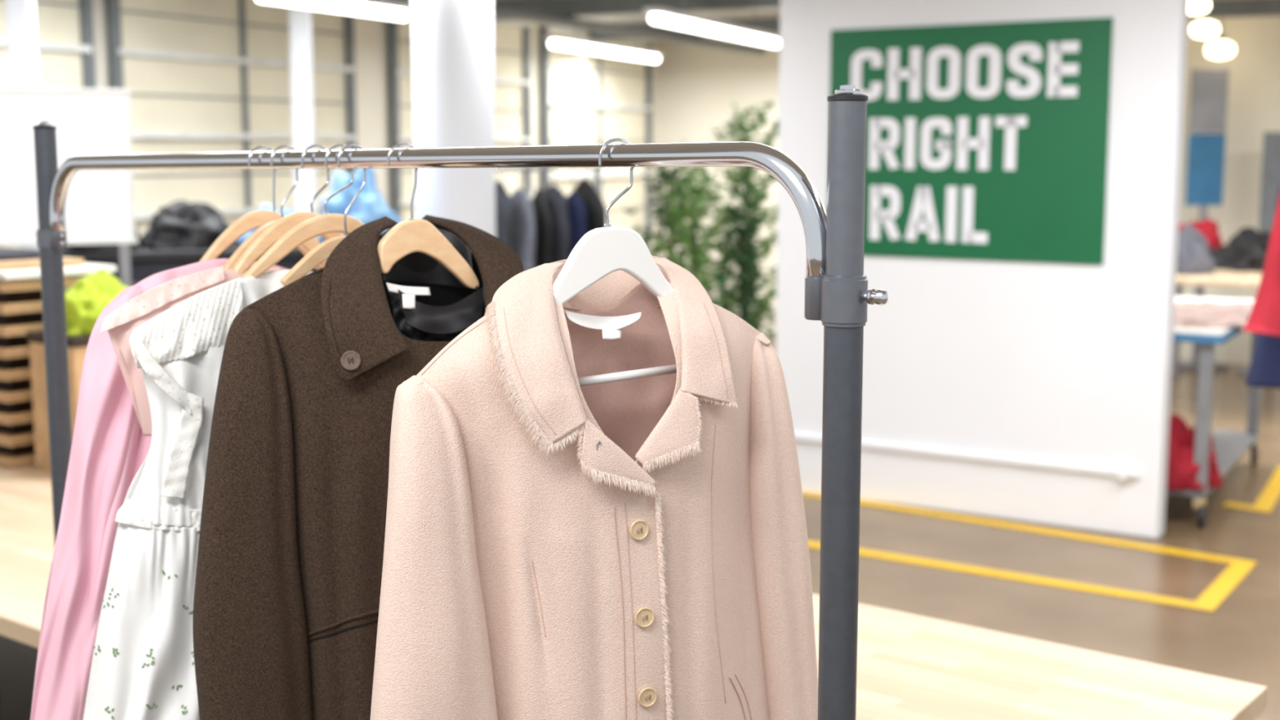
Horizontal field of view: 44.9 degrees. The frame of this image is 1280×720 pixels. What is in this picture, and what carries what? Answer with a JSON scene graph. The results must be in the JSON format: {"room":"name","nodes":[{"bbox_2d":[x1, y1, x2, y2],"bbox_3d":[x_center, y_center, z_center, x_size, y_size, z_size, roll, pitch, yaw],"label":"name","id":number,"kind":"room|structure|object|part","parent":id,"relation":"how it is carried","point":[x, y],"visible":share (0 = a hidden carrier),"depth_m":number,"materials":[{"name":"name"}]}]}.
{"room":"clothing sorting workshop","nodes":[
{"label":"clothing sorting workshop","id":0,"kind":"room"},
{"bbox_2d":[4,0,39,248],"bbox_3d":[-2.823,-0.646,7.178,0.171,2.799,0.171,-1,8,-7],"label":"column","id":1,"kind":"structure","parent":0,"point":[20,19],"depth_m":7.02,"materials":[{"name":"paint"}]},
{"bbox_2d":[288,5,318,239],"bbox_3d":[-1.936,-0.886,8.962,0.183,2.799,0.183,-1,8,-7],"label":"column","id":2,"kind":"structure","parent":0,"point":[300,29],"depth_m":8.82,"materials":[{"name":"paint"}]},
{"bbox_2d":[92,0,658,257],"bbox_3d":[-2.306,-1.046,10.138,0.201,2.800,10.600,4,9,27],"label":"window frame","id":3,"kind":"structure","parent":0,"point":[371,33],"depth_m":10.76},
{"bbox_2d":[0,0,96,248],"bbox_3d":[-3.686,-1.043,7.054,0.065,1.855,3.160,4,9,27],"label":"window","id":4,"kind":"structure","parent":3,"relation":"in","point":[65,40],"depth_m":8.22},
{"bbox_3d":[-3.680,-1.043,7.051,0.050,1.855,3.100,4,9,27],"label":"rail","id":5,"kind":"part","parent":4,"relation":"part of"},
{"bbox_2d":[105,0,357,239],"bbox_3d":[-2.423,-1.377,9.531,0.065,1.855,2.160,4,9,27],"label":"window","id":6,"kind":"structure","parent":3,"relation":"in","point":[202,75],"depth_m":9.33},
{"bbox_3d":[-2.416,-1.377,9.528,0.050,1.855,2.100,4,9,27],"label":"rail","id":7,"kind":"part","parent":6,"relation":"part of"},
{"bbox_2d":[386,10,532,222],"bbox_3d":[-1.317,-1.670,11.698,0.065,1.855,1.860,4,9,27],"label":"window","id":8,"kind":"structure","parent":3,"relation":"in","point":[511,38],"depth_m":12.07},
{"bbox_2d":[540,25,652,240],"bbox_3d":[-0.347,-1.927,13.599,0.065,1.855,1.960,4,9,27],"label":"window","id":9,"kind":"structure","parent":3,"relation":"in","point":[587,98],"depth_m":13.60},
{"bbox_2d":[493,0,780,20],"bbox_3d":[2.610,-2.261,9.275,9.000,0.130,0.122,4,9,27],"label":"ceiling","id":10,"kind":"structure","parent":3,"relation":"attached to","point":[570,8],"depth_m":10.61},
{"bbox_2d":[588,0,1279,40],"bbox_3d":[3.603,-2.524,11.221,9.000,0.120,0.102,4,9,27],"label":"trim","id":11,"kind":"structure","parent":3,"relation":"attached to","point":[1218,8],"depth_m":11.01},
{"bbox_2d":[411,0,495,252],"bbox_3d":[-0.890,-0.685,7.476,0.442,2.798,0.442,0,8,0],"label":"column","id":12,"kind":"structure","parent":0,"point":[452,40],"depth_m":7.25,"materials":[{"name":"paint"}]},
{"bbox_2d":[573,8,780,24],"bbox_3d":[1.000,-2.391,9.263,16.000,0.100,16.000,0,8,0],"label":"ceiling","id":13,"kind":"structure","parent":0,"point":[767,12],"depth_m":12.47,"materials":[{"name":"paint"}]},
{"bbox_2d":[257,0,412,21],"bbox_3d":[-1.645,-2.054,8.386,0.110,0.332,1.335,4,9,26],"label":"ceiling lamp","id":14,"kind":"object","parent":13,"relation":"hanging from","point":[384,9],"visible":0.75,"depth_m":8.53,"materials":[{"name":"white paint"}]},
{"bbox_2d":[544,17,662,62],"bbox_3d":[-0.250,-2.576,12.250,0.110,0.332,2.129,3,8,22],"label":"ceiling lamp","id":15,"kind":"object","parent":13,"relation":"hanging from","point":[557,41],"visible":0.93,"depth_m":12.06,"materials":[{"name":"white paint"}]},
{"bbox_2d":[644,0,779,48],"bbox_3d":[0.538,-2.302,10.222,0.110,0.332,2.418,3,8,22],"label":"ceiling lamp","id":16,"kind":"object","parent":13,"relation":"hanging from","point":[660,15],"visible":0.85,"depth_m":9.94,"materials":[{"name":"glowing white light tube"},{"name":"painted steel"}]},
{"bbox_3d":[0.811,-2.435,10.862,0.010,0.240,0.009,0,8,0],"label":"suspension rod","id":17,"kind":"part","parent":16,"relation":"part of","materials":[{"name":"paint"}]},
{"bbox_2d":[1188,0,1209,14],"bbox_3d":[3.004,-2.042,8.348,0.150,0.344,0.150,0,8,0],"label":"pendant lamp","id":18,"kind":"object","parent":13,"relation":"hanging from","point":[1195,6],"visible":0.71,"depth_m":8.31,"materials":[{"name":"paint"}]},
{"bbox_2d":[1190,12,1219,38],"bbox_3d":[3.653,-2.260,9.993,0.180,0.353,0.180,0,8,0],"label":"pendant lamp","id":19,"kind":"object","parent":13,"relation":"hanging from","point":[1205,28],"visible":0.98,"depth_m":9.96,"materials":[{"name":"paint"}]},
{"bbox_3d":[3.653,-2.138,10.009,0.180,0.108,0.180,0,8,0],"label":"lamp globe","id":20,"kind":"part","parent":19,"relation":"part of"},
{"bbox_2d":[1204,17,1235,58],"bbox_3d":[4.509,-2.526,12.009,0.220,0.365,0.220,0,8,0],"label":"pendant lamp","id":21,"kind":"object","parent":13,"relation":"hanging from","point":[1220,48],"visible":0.96,"depth_m":11.96,"materials":[{"name":"paint"}]},
{"bbox_3d":[4.509,-2.410,12.025,0.220,0.132,0.220,0,8,0],"label":"lamp globe","id":22,"kind":"part","parent":21,"relation":"part of"},
{"bbox_2d":[657,15,1279,364],"bbox_3d":[4.682,-1.383,12.633,10.200,2.800,0.201,4,9,27],"label":"wall","id":23,"kind":"structure","parent":0,"point":[699,86],"depth_m":12.65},
{"bbox_2d":[386,0,765,54],"bbox_3d":[-0.829,-2.290,10.234,0.070,0.070,8.600,4,9,27],"label":"trim","id":24,"kind":"structure","parent":23,"relation":"attached to","point":[499,11],"depth_m":11.44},
{"bbox_2d":[776,0,1188,538],"bbox_3d":[1.531,-0.660,7.288,1.934,2.796,0.120,5,9,33],"label":"wall","id":25,"kind":"structure","parent":0,"point":[1069,363],"depth_m":7.16,"materials":[{"name":"white paint"}]},
{"bbox_2d":[794,433,1139,478],"bbox_3d":[1.466,0.447,7.393,1.814,0.034,0.027,5,9,33],"label":"trim","id":26,"kind":"structure","parent":25,"relation":"attached to","point":[798,437],"depth_m":7.29,"materials":[{"name":"white paint"}]},
{"bbox_2d":[830,17,1112,264],"bbox_3d":[1.493,-1.008,7.183,1.354,1.081,0.014,5,9,33],"label":"wall sign","id":27,"kind":"object","parent":25,"relation":"attached to","point":[985,141],"visible":0.98,"depth_m":7.12,"materials":[{"name":"plastic"}]},
{"bbox_2d":[1114,465,1130,481],"bbox_3d":[2.163,0.509,6.934,0.068,0.068,0.045,5,9,33],"label":"trim","id":28,"kind":"structure","parent":25,"relation":"attached to","point":[1122,473],"depth_m":6.92,"materials":[{"name":"white paint"}]},
{"bbox_2d":[768,337,1279,719],"bbox_3d":[1.000,0.684,8.165,16.000,0.100,24.000,0,8,0],"label":"floor","id":29,"kind":"structure","parent":0,"point":[1238,640],"depth_m":6.35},
{"bbox_2d":[0,86,137,286],"bbox_3d":[-2.325,-0.085,6.144,0.663,1.965,0.500,-3,8,-18],"label":"whiteboard","id":30,"kind":"object","parent":29,"relation":"on","point":[100,204],"visible":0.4,"depth_m":6.06,"materials":[{"name":"white paint"}]},
{"bbox_3d":[-2.061,0.201,6.271,0.040,1.343,0.040,-3,8,-18],"label":"leg","id":31,"kind":"part","parent":30,"relation":"part of","materials":[{"name":"paint"}]},
{"bbox_2d":[64,239,321,292],"bbox_3d":[-1.843,0.128,7.050,1.545,1.299,0.675,-3,8,-23],"label":"table","id":32,"kind":"object","parent":29,"relation":"on","point":[144,263],"depth_m":6.56,"materials":[{"name":"plastic"}]},
{"bbox_3d":[-2.258,0.226,6.550,0.346,1.100,0.020,-3,8,-23],"label":"cabinet door","id":33,"kind":"part","parent":32,"relation":"part of","materials":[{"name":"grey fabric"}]},
{"bbox_2d":[62,222,142,253],"bbox_3d":[-2.333,-0.614,6.634,0.359,0.283,0.442,0,8,0],"label":"pile","id":34,"kind":"object","parent":32,"relation":"on","point":[89,248],"visible":0.05,"depth_m":6.51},
{"bbox_2d":[140,200,241,249],"bbox_3d":[-2.000,-0.600,6.822,0.419,0.204,0.410,5,9,30],"label":"pile","id":35,"kind":"object","parent":32,"relation":"on","point":[179,224],"visible":0.94,"depth_m":6.71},
{"bbox_2d":[64,239,320,262],"bbox_3d":[-1.846,-0.497,6.973,1.546,0.040,0.660,-3,8,-23],"label":"countertop","id":36,"kind":"structure","parent":32,"relation":"on","point":[140,254],"depth_m":6.54,"materials":[{"name":"plastic"}]},
{"bbox_2d":[66,257,321,283],"bbox_3d":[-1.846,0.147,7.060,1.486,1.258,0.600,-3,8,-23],"label":"countertop","id":37,"kind":"structure","parent":32,"relation":"on","point":[140,270],"depth_m":6.56,"materials":[{"name":"grey fabric"}]},
{"bbox_2d":[237,204,293,243],"bbox_3d":[-1.671,-0.618,7.034,0.335,0.184,0.284,-7,10,-42],"label":"pile","id":38,"kind":"object","parent":32,"relation":"on","point":[264,206],"visible":0.16,"depth_m":6.98,"materials":[{"name":"fabric"}]},
{"bbox_2d":[318,168,400,242],"bbox_3d":[-1.303,-0.734,7.170,0.369,0.376,0.375,-7,11,-43],"label":"plastic bag","id":39,"kind":"object","parent":32,"relation":"on","point":[369,206],"visible":0.62,"depth_m":7.06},
{"bbox_2d":[32,84,888,719],"bbox_3d":[-0.428,0.516,2.358,1.945,1.787,0.478,8,11,44],"label":"clothing rail","id":40,"kind":"object","parent":29,"relation":"on","point":[837,295],"visible":0.99,"depth_m":1.64,"materials":[{"name":"silver metal"}]},
{"bbox_3d":[-1.103,0.532,2.998,0.041,1.504,0.041,0,8,0],"label":"post","id":41,"kind":"part","parent":40,"relation":"part of","materials":[{"name":"grey paint"}]},
{"bbox_2d":[49,231,66,247],"bbox_3d":[-1.080,-0.225,2.872,0.029,0.029,0.029,0,8,0],"label":"socket","id":42,"kind":"object","parent":40,"relation":"attached to","point":[57,238],"depth_m":2.86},
{"bbox_2d":[199,145,321,269],"bbox_3d":[-0.579,-0.230,2.364,0.203,0.193,0.014,-6,10,-38],"label":"hanger","id":43,"kind":"object","parent":40,"relation":"hanging from","point":[250,221],"visible":0.66,"depth_m":2.34,"materials":[{"name":"brown wood"}]},
{"bbox_2d":[30,258,288,719],"bbox_3d":[-0.698,0.271,2.334,0.482,0.842,0.130,-6,10,-39],"label":"garment","id":44,"kind":"object","parent":43,"relation":"hanging from","point":[109,446],"visible":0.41,"depth_m":2.21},
{"bbox_2d":[223,145,327,269],"bbox_3d":[-0.541,-0.222,2.316,0.187,0.198,0.014,-6,10,-38],"label":"hanger","id":45,"kind":"object","parent":40,"relation":"hanging from","point":[312,243],"visible":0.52,"depth_m":2.30,"materials":[{"name":"brown wood"}]},
{"bbox_2d":[233,144,343,273],"bbox_3d":[-0.500,-0.217,2.244,0.202,0.190,0.014,-6,10,-38],"label":"hanger","id":46,"kind":"object","parent":40,"relation":"hanging from","point":[279,228],"visible":0.66,"depth_m":2.22,"materials":[{"name":"brown wood"}]},
{"bbox_2d":[100,266,281,435],"bbox_3d":[-0.615,-0.004,2.174,0.287,0.256,0.077,-7,11,-44],"label":"blush lace top","id":47,"kind":"object","parent":46,"relation":"hanging from","point":[120,324],"visible":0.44,"depth_m":2.11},
{"bbox_2d":[240,143,364,278],"bbox_3d":[-0.462,-0.209,2.198,0.227,0.195,0.014,-6,10,-38],"label":"hanger","id":48,"kind":"object","parent":40,"relation":"hanging from","point":[306,230],"visible":0.72,"depth_m":2.19,"materials":[{"name":"brown wood"}]},
{"bbox_2d":[82,269,312,719],"bbox_3d":[-0.579,0.259,2.154,0.157,0.760,0.440,7,10,42],"label":"floral dress","id":49,"kind":"object","parent":48,"relation":"hanging from","point":[143,668],"visible":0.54,"depth_m":2.05,"materials":[{"name":"fabric"}]},
{"bbox_3d":[-0.606,0.113,2.055,0.014,0.143,0.067,7,10,42],"label":"lace trim","id":50,"kind":"part","parent":49,"relation":"part of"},
{"bbox_2d":[280,143,366,286],"bbox_3d":[-0.425,-0.205,2.189,0.181,0.199,0.014,-6,10,-38],"label":"hanger","id":51,"kind":"object","parent":40,"relation":"hanging from","point":[321,252],"visible":0.56,"depth_m":2.17,"materials":[{"name":"brown wood"}]},
{"bbox_2d":[377,142,479,288],"bbox_3d":[-0.293,-0.197,2.139,0.148,0.205,0.016,-5,9,-32],"label":"hanger","id":52,"kind":"object","parent":40,"relation":"hanging from","point":[410,236],"visible":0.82,"depth_m":2.13,"materials":[{"name":"brown wood"}]},
{"bbox_2d":[192,214,524,719],"bbox_3d":[-0.307,0.235,2.175,0.655,0.868,0.163,-5,9,-34],"label":"coat","id":53,"kind":"object","parent":52,"relation":"hanging from","point":[287,588],"visible":0.56,"depth_m":2.04,"materials":[{"name":"fabric"}]},
{"bbox_3d":[-0.326,0.246,2.214,0.480,0.830,0.083,-5,9,-32],"label":"panel","id":54,"kind":"part","parent":53,"relation":"part of","materials":[{"name":"brown fabric"}]},
{"bbox_3d":[-0.288,0.263,2.150,0.473,0.775,0.096,-5,9,-32],"label":"panel","id":55,"kind":"part","parent":53,"relation":"part of","materials":[{"name":"brown fabric"}]},
{"bbox_2d":[388,287,485,342],"bbox_3d":[-0.269,-0.026,2.165,0.164,0.164,0.068,-5,9,-32],"label":"lining","id":56,"kind":"object","parent":52,"relation":"hanging from","point":[423,322],"visible":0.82,"depth_m":2.13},
{"bbox_2d":[552,137,676,386],"bbox_3d":[-0.021,-0.116,1.839,0.190,0.293,0.018,-4,9,-25],"label":"hanger","id":57,"kind":"object","parent":40,"relation":"hanging from","point":[600,252],"visible":0.8,"depth_m":1.82,"materials":[{"name":"white paint"}]},
{"bbox_2d":[370,255,817,719],"bbox_3d":[-0.041,0.224,1.863,0.596,0.689,0.187,-6,10,-37],"label":"coat","id":58,"kind":"object","parent":57,"relation":"hanging from","point":[556,548],"visible":1,"depth_m":1.80,"materials":[{"name":"pink fabric"}]},
{"bbox_3d":[-0.144,0.023,1.729,0.083,0.173,0.044,4,9,29],"label":"frayed trim","id":59,"kind":"part","parent":58,"relation":"part of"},
{"bbox_3d":[-0.110,0.207,1.815,0.296,0.585,0.087,-1,8,-6],"label":"panel","id":60,"kind":"part","parent":58,"relation":"part of","materials":[{"name":"pink fabric"}]},
{"bbox_3d":[-0.079,0.088,1.744,0.049,0.037,0.008,-4,9,-25],"label":"frayed trim","id":61,"kind":"part","parent":58,"relation":"part of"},
{"bbox_3d":[-0.067,0.094,1.748,0.007,0.047,0.017,7,10,40],"label":"frayed trim","id":62,"kind":"part","parent":58,"relation":"part of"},
{"bbox_3d":[-0.023,0.138,1.770,0.098,0.057,0.012,-4,9,-27],"label":"frayed trim","id":63,"kind":"part","parent":58,"relation":"part of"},
{"bbox_3d":[0.031,0.324,1.828,0.030,0.357,0.007,-1,8,-8],"label":"frayed trim","id":64,"kind":"part","parent":58,"relation":"part of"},
{"bbox_3d":[0.039,0.115,1.805,0.076,0.035,0.009,-3,8,-21],"label":"frayed trim","id":65,"kind":"part","parent":58,"relation":"part of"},
{"bbox_3d":[0.070,0.072,1.817,0.010,0.058,0.008,-2,8,-17],"label":"frayed trim","id":66,"kind":"part","parent":58,"relation":"part of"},
{"bbox_3d":[0.079,0.223,1.897,0.228,0.646,0.091,-4,8,-25],"label":"panel","id":67,"kind":"part","parent":58,"relation":"part of","materials":[{"name":"pink fabric"}]},
{"bbox_3d":[0.085,0.049,1.833,0.072,0.026,0.005,-4,9,-26],"label":"frayed trim","id":68,"kind":"part","parent":58,"relation":"part of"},
{"bbox_2d":[804,276,822,320],"bbox_3d":[0.188,-0.065,1.629,0.029,0.045,0.029,0,8,0],"label":"socket","id":69,"kind":"object","parent":40,"relation":"attached to","point":[813,285],"depth_m":1.62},
{"bbox_3d":[0.212,0.706,1.710,0.041,1.504,0.041,0,8,0],"label":"post","id":70,"kind":"part","parent":40,"relation":"part of","materials":[{"name":"metal"}]},
{"bbox_2d":[494,167,599,193],"bbox_3d":[-0.541,-0.271,8.692,1.121,1.631,0.403,-7,10,-40],"label":"clothing rail","id":71,"kind":"object","parent":29,"relation":"on","point":[596,170],"visible":0.06,"depth_m":8.65,"materials":[{"name":"metal"}]},
{"bbox_2d":[494,167,513,248],"bbox_3d":[-0.774,-0.621,8.454,0.103,0.889,0.281,-6,10,-38],"label":"garment","id":72,"kind":"object","parent":71,"relation":"hanging from","point":[504,203],"visible":0.33,"depth_m":8.36,"materials":[{"name":"grey fabric"}]},
{"bbox_2d":[510,167,535,271],"bbox_3d":[-0.659,-0.759,8.522,0.095,0.633,0.352,-5,9,-32],"label":"garment","id":73,"kind":"object","parent":71,"relation":"hanging from","point":[523,243],"visible":0.69,"depth_m":8.43,"materials":[{"name":"grey fabric"}]},
{"bbox_2d":[531,167,551,266],"bbox_3d":[-0.567,-0.545,8.640,0.099,1.089,0.284,-4,9,-28],"label":"garment","id":74,"kind":"object","parent":71,"relation":"hanging from","point":[543,222],"visible":0.31,"depth_m":8.53,"materials":[{"name":"black fabric"}]},
{"bbox_2d":[542,167,569,262],"bbox_3d":[-0.487,-0.813,8.681,0.096,0.568,0.358,-4,9,-27],"label":"garment","id":75,"kind":"object","parent":71,"relation":"hanging from","point":[556,199],"visible":0.56,"depth_m":8.58,"materials":[{"name":"grey fabric"}]},
{"bbox_2d":[566,167,586,253],"bbox_3d":[-0.383,-0.654,8.778,0.100,0.910,0.267,-7,10,-41],"label":"garment","id":76,"kind":"object","parent":71,"relation":"hanging from","point":[577,215],"visible":0.27,"depth_m":8.69,"materials":[{"name":"blue fabric"}]},
{"bbox_2d":[573,167,605,232],"bbox_3d":[-0.304,-0.648,8.834,0.095,0.936,0.379,-6,10,-36],"label":"garment","id":77,"kind":"object","parent":71,"relation":"hanging from","point":[594,205],"visible":0.2,"depth_m":8.72,"materials":[{"name":"black fabric"}]},
{"bbox_3d":[-0.249,-0.307,8.939,0.032,1.596,0.030,0,8,0],"label":"post","id":78,"kind":"part","parent":71,"relation":"part of","materials":[{"name":"paint"}]},
{"bbox_2d":[0,464,1267,719],"bbox_3d":[-1.348,0.808,4.061,5.400,0.749,1.201,6,10,38],"label":"tabletop","id":79,"kind":"object","parent":29,"relation":"on","point":[910,666],"visible":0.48,"depth_m":2.93,"materials":[{"name":"light wood"}]},
{"bbox_2d":[0,275,85,468],"bbox_3d":[-2.135,-0.002,5.100,0.800,0.575,0.360,6,10,38],"label":"slatted shelf","id":80,"kind":"object","parent":79,"relation":"on","point":[20,300],"visible":0.51,"depth_m":4.83,"materials":[{"name":"plywood"},{"name":"black painted metal"}]},
{"bbox_2d":[0,346,30,359],"bbox_3d":[-2.135,-0.070,5.090,0.800,0.030,0.360,6,10,38],"label":"tray","id":81,"kind":"object","parent":80,"relation":"on","point":[6,352],"depth_m":4.74,"materials":[{"name":"brown wood"}]},
{"bbox_2d":[0,368,31,381],"bbox_3d":[-2.135,-0.002,5.100,0.800,0.030,0.360,6,10,38],"label":"tray","id":82,"kind":"object","parent":80,"relation":"on","point":[6,374],"depth_m":4.75,"materials":[{"name":"brown wood"}]},
{"bbox_2d":[0,389,32,403],"bbox_3d":[-2.135,0.065,5.109,0.800,0.030,0.360,6,10,38],"label":"tray","id":83,"kind":"object","parent":80,"relation":"on","point":[7,396],"depth_m":4.75,"materials":[{"name":"brown wood"}]},
{"bbox_2d":[0,410,33,425],"bbox_3d":[-2.135,0.133,5.118,0.800,0.030,0.360,6,10,38],"label":"tray","id":84,"kind":"object","parent":80,"relation":"on","point":[6,417],"depth_m":4.76,"materials":[{"name":"brown wood"}]},
{"bbox_2d":[0,431,34,447],"bbox_3d":[-2.135,0.200,5.127,0.800,0.030,0.360,6,10,38],"label":"tray","id":85,"kind":"object","parent":80,"relation":"on","point":[8,438],"depth_m":4.78,"materials":[{"name":"brown wood"}]},
{"bbox_2d":[0,452,35,468],"bbox_3d":[-2.135,0.267,5.136,0.800,0.030,0.360,6,10,38],"label":"tray","id":86,"kind":"object","parent":80,"relation":"on","point":[7,460],"depth_m":4.79,"materials":[{"name":"brown wood"}]},
{"bbox_2d":[0,301,42,314],"bbox_3d":[-2.135,-0.204,5.072,0.800,0.030,0.360,6,10,38],"label":"tray","id":87,"kind":"object","parent":80,"relation":"on","point":[6,307],"depth_m":4.75,"materials":[{"name":"brown wood"}]},
{"bbox_2d":[0,323,43,337],"bbox_3d":[-2.135,-0.137,5.081,0.800,0.030,0.360,6,10,38],"label":"tray","id":88,"kind":"object","parent":80,"relation":"on","point":[6,330],"depth_m":4.75,"materials":[{"name":"brown wood"}]},
{"bbox_2d":[0,275,85,292],"bbox_3d":[-2.135,-0.272,5.063,0.800,0.030,0.360,6,10,38],"label":"tray","id":89,"kind":"object","parent":80,"relation":"on","point":[24,285],"depth_m":4.76,"materials":[{"name":"brown wood"}]},
{"bbox_2d":[0,247,115,279],"bbox_3d":[-2.139,-0.326,5.050,0.840,0.064,0.404,6,10,36],"label":"stack","id":90,"kind":"object","parent":80,"relation":"on","point":[15,263],"visible":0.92,"depth_m":4.86,"materials":[{"name":"white paper"}]},
{"bbox_2d":[26,330,90,471],"bbox_3d":[-1.673,0.119,4.777,0.250,0.425,0.310,6,10,38],"label":"storage box","id":91,"kind":"object","parent":79,"relation":"on","point":[77,344],"visible":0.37,"depth_m":4.69,"materials":[{"name":"brown wood"}]},
{"bbox_3d":[-1.673,-0.076,4.751,0.250,0.030,0.310,6,10,38],"label":"box lid","id":92,"kind":"part","parent":91,"relation":"part of","materials":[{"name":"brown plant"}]},
{"bbox_2d":[64,268,128,335],"bbox_3d":[-1.665,-0.185,4.734,0.267,0.188,0.291,0,8,0],"label":"vest","id":93,"kind":"object","parent":91,"relation":"on","point":[85,301],"visible":0.62,"depth_m":4.63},
{"bbox_2d":[623,138,733,306],"bbox_3d":[0.187,-0.468,9.612,0.614,1.795,0.576,-4,8,-25],"label":"potted plant","id":94,"kind":"object","parent":29,"relation":"on","point":[664,172],"visible":0.36,"depth_m":9.50,"materials":[{"name":"green plant"}]},
{"bbox_3d":[0.193,-0.463,9.625,0.048,1.284,0.028,0,8,0],"label":"stem","id":95,"kind":"part","parent":94,"relation":"part of","materials":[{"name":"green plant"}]},
{"bbox_2d":[648,166,738,311],"bbox_3d":[0.293,-0.211,8.250,0.527,1.651,0.516,0,8,0],"label":"potted plant","id":96,"kind":"object","parent":29,"relation":"on","point":[690,237],"visible":0.41,"depth_m":8.15,"materials":[{"name":"green plant"}]},
{"bbox_3d":[0.290,-0.243,8.242,0.048,1.219,0.028,0,8,0],"label":"stem","id":97,"kind":"part","parent":96,"relation":"part of","materials":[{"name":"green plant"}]},
{"bbox_2d":[686,99,778,344],"bbox_3d":[0.557,-0.502,9.044,0.741,2.016,0.653,4,9,27],"label":"potted plant","id":98,"kind":"object","parent":29,"relation":"on","point":[747,174],"visible":0.43,"depth_m":8.91,"materials":[{"name":"green plant"}]},
{"bbox_3d":[0.617,-0.521,9.011,0.048,1.563,0.028,0,8,0],"label":"stem","id":99,"kind":"part","parent":98,"relation":"part of","materials":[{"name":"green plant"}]},
{"bbox_2d":[712,187,776,333],"bbox_3d":[0.538,-0.142,8.194,0.386,1.529,0.356,0,8,0],"label":"potted plant","id":100,"kind":"object","parent":29,"relation":"on","point":[744,263],"visible":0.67,"depth_m":8.12,"materials":[{"name":"green plant"}]},
{"bbox_3d":[0.537,-0.168,8.201,0.048,1.080,0.028,0,8,0],"label":"stem","id":101,"kind":"part","parent":100,"relation":"part of","materials":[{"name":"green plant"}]},
{"bbox_2d":[802,492,1257,610],"bbox_3d":[1.305,0.798,6.919,2.700,0.001,0.968,6,10,38],"label":"tape","id":102,"kind":"object","parent":29,"relation":"on","point":[1217,592],"visible":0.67,"depth_m":6.46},
{"bbox_2d":[1178,68,1229,369],"bbox_3d":[4.461,-1.109,12.262,0.400,2.358,0.300,0,8,0],"label":"display board","id":103,"kind":"object","parent":29,"relation":"on","point":[1209,86],"visible":0.72,"depth_m":12.17,"materials":[{"name":"paint"}]},
{"bbox_3d":[4.461,-2.034,12.137,0.283,0.491,0.040,0,8,0],"label":"panel","id":104,"kind":"part","parent":103,"relation":"part of","materials":[{"name":"paint"}]},
{"bbox_2d":[1165,296,1262,528],"bbox_3d":[2.616,0.197,8.002,1.000,0.909,1.800,4,9,29],"label":"worktable","id":105,"kind":"object","parent":29,"relation":"on","point":[1229,446],"visible":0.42,"depth_m":7.10,"materials":[{"name":"white metal"}]},
{"bbox_2d":[1166,413,1222,490],"bbox_3d":[2.547,0.413,7.253,0.410,0.328,0.396,0,8,0],"label":"cloth bundle","id":106,"kind":"object","parent":105,"relation":"on","point":[1182,473],"visible":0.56,"depth_m":7.13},
{"bbox_3d":[2.581,0.275,7.084,0.060,0.720,0.060,4,9,29],"label":"leg","id":107,"kind":"part","parent":105,"relation":"part of","materials":[{"name":"paint"}]},
{"bbox_2d":[1165,429,1257,497],"bbox_3d":[2.616,0.488,8.042,0.900,0.030,1.700,4,9,29],"label":"shelf","id":108,"kind":"object","parent":105,"relation":"attached to","point":[1229,446],"depth_m":8.11,"materials":[{"name":"paint"}]},
{"bbox_2d":[1173,300,1253,327],"bbox_3d":[2.722,-0.231,7.361,0.665,0.110,0.440,0,8,0],"label":"pile","id":109,"kind":"object","parent":105,"relation":"on","point":[1206,313],"visible":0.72,"depth_m":7.24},
{"bbox_3d":[3.384,0.083,8.501,0.060,0.720,0.060,4,9,29],"label":"leg","id":110,"kind":"part","parent":105,"relation":"part of","materials":[{"name":"paint"}]},
{"bbox_2d":[1171,268,1262,375],"bbox_3d":[4.221,-0.185,10.863,1.400,0.899,2.000,4,9,29],"label":"worktable","id":111,"kind":"object","parent":29,"relation":"on","point":[1223,277],"visible":0.16,"depth_m":10.16,"materials":[{"name":"paint"}]},
{"bbox_3d":[4.138,-0.309,11.935,0.060,0.858,0.060,4,9,29],"label":"leg","id":112,"kind":"part","parent":111,"relation":"part of","materials":[{"name":"paint"}]},
{"bbox_2d":[1176,223,1214,275],"bbox_3d":[3.695,-0.755,10.451,0.351,0.338,0.363,0,8,0],"label":"pile","id":113,"kind":"object","parent":111,"relation":"on","point":[1193,258],"visible":0.73,"depth_m":10.33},
{"bbox_2d":[1177,217,1223,248],"bbox_3d":[4.104,-0.887,11.427,0.434,0.338,0.414,-2,8,-18],"label":"pile","id":114,"kind":"object","parent":111,"relation":"on","point":[1208,228],"visible":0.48,"depth_m":11.29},
{"bbox_2d":[1208,226,1271,271],"bbox_3d":[4.311,-0.784,10.838,0.607,0.292,0.593,-3,8,-23],"label":"pile","id":115,"kind":"object","parent":111,"relation":"on","point":[1246,250],"visible":0.81,"depth_m":10.71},
{"bbox_2d":[1222,466,1279,512],"bbox_3d":[3.203,0.653,7.993,0.226,0.001,1.200,4,9,28],"label":"tape","id":116,"kind":"object","parent":29,"relation":"on","point":[1269,495],"visible":1,"depth_m":7.71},
{"bbox_2d":[1236,132,1279,375],"bbox_3d":[4.891,-0.811,11.899,0.400,1.863,0.300,0,8,0],"label":"display board","id":117,"kind":"object","parent":29,"relation":"on","point":[1270,171],"visible":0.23,"depth_m":11.81,"materials":[{"name":"paint"}]},
{"bbox_3d":[2.501,0.128,5.365,0.581,1.750,0.400,0,8,0],"label":"coat stand","id":118,"kind":"object","parent":29,"relation":"on","visible":0},
{"bbox_2d":[1241,195,1279,336],"bbox_3d":[2.204,-0.369,5.224,0.301,0.619,0.180,0,8,0],"label":"jacket","id":119,"kind":"object","parent":118,"relation":"hanging from","point":[1264,315],"visible":1,"depth_m":5.20,"materials":[{"name":"fabric"}]},
{"bbox_2d":[1244,186,1279,388],"bbox_3d":[2.315,-0.302,5.468,0.306,0.816,0.145,0,8,0],"label":"jacket","id":120,"kind":"object","parent":118,"relation":"hanging from","point":[1264,371],"visible":0.47,"depth_m":5.47,"materials":[{"name":"fabric"}]}
]}

